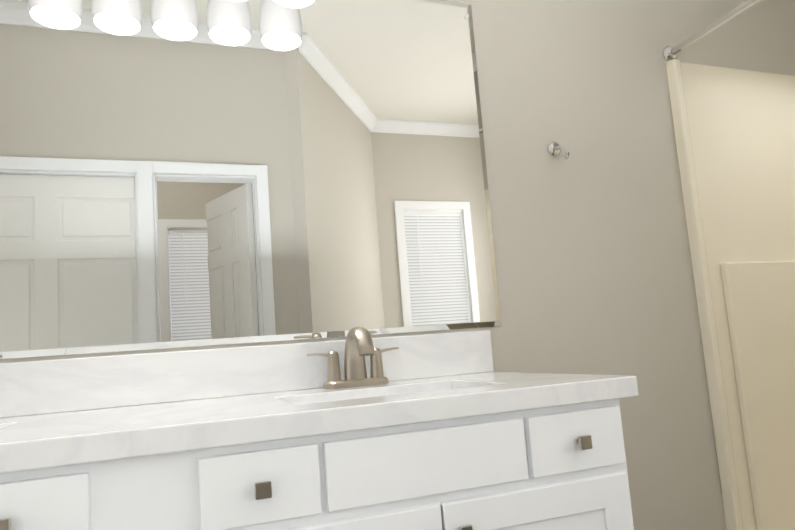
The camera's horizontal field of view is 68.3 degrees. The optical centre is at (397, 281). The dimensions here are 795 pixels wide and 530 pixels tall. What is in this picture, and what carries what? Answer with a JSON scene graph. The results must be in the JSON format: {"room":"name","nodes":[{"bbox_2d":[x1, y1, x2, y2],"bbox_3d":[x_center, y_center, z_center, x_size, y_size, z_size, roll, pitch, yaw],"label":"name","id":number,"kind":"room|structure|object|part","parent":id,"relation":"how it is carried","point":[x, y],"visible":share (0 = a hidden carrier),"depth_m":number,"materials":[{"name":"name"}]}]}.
{"room":"bathroom","nodes":[
{"label":"bathroom","id":0,"kind":"room"},
{"bbox_2d":[0,0,794,529],"bbox_3d":[0.046,-0.246,1.754,3.900,2.740,0.100,-2,-7,-19],"label":"wall","id":1,"kind":"structure","parent":0,"point":[594,272],"depth_m":1.91,"materials":[{"name":"paint"}]},
{"bbox_2d":[0,330,493,414],"bbox_3d":[-0.678,0.234,1.366,2.015,0.120,0.018,-2,-7,-19],"label":"backsplash","id":2,"kind":"structure","parent":1,"relation":"attached to","point":[72,384],"depth_m":1.42,"materials":[{"name":"white stone"}]},
{"bbox_2d":[0,0,500,358],"bbox_3d":[-0.699,-0.338,1.448,2.057,1.016,0.006,-2,-7,-19],"label":"vanity mirror","id":3,"kind":"object","parent":1,"relation":"attached to","point":[182,173],"visible":1,"depth_m":1.53,"materials":[{"name":"white mirror"}]},
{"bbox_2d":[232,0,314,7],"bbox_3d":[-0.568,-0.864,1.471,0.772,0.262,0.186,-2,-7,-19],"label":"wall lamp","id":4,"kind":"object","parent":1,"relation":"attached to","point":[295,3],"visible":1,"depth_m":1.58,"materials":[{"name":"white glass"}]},
{"bbox_2d":[547,142,569,159],"bbox_3d":[0.517,-0.416,1.847,0.048,0.078,0.076,-2,-7,-19],"label":"hook","id":5,"kind":"object","parent":1,"relation":"attached to","point":[555,148],"visible":1,"depth_m":1.87,"materials":[{"name":"silver metal"}]},
{"bbox_3d":[0.705,0.915,0.006,3.900,0.050,3.500,-2,-7,-19],"label":"floor","id":6,"kind":"structure","parent":0,"visible":0},
{"bbox_2d":[0,391,638,529],"bbox_3d":[-0.553,0.693,1.028,1.984,0.805,0.612,-2,-7,-19],"label":"bathroom vanity","id":7,"kind":"object","parent":6,"relation":"on","point":[359,428],"depth_m":0.96,"materials":[{"name":"wood"}]},
{"bbox_2d":[0,371,637,462],"bbox_3d":[-0.578,0.275,1.086,2.015,0.040,0.598,-2,-7,-19],"label":"countertop","id":8,"kind":"structure","parent":7,"relation":"on","point":[51,433],"depth_m":1.02,"materials":[{"name":"white stone"}]},
{"bbox_2d":[304,327,399,386],"bbox_3d":[-0.093,0.185,1.440,0.241,0.147,0.151,-2,-7,-19],"label":"faucet","id":9,"kind":"object","parent":8,"relation":"on","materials":[{"name":"silver metal"}]},
{"bbox_2d":[662,0,794,529],"bbox_3d":[1.586,-0.062,1.667,0.872,2.128,1.024,-2,-7,-19],"label":"shower stall","id":10,"kind":"object","parent":6,"relation":"on","point":[734,131],"visible":1,"depth_m":2.03,"materials":[{"name":"plastic"}]},
{"bbox_3d":[1.141,-0.882,1.627,0.060,0.060,1.018,-2,-7,-19],"label":"curtain rail","id":11,"kind":"part","parent":10,"relation":"part of","materials":[{"name":"silver metal"}]}
]}

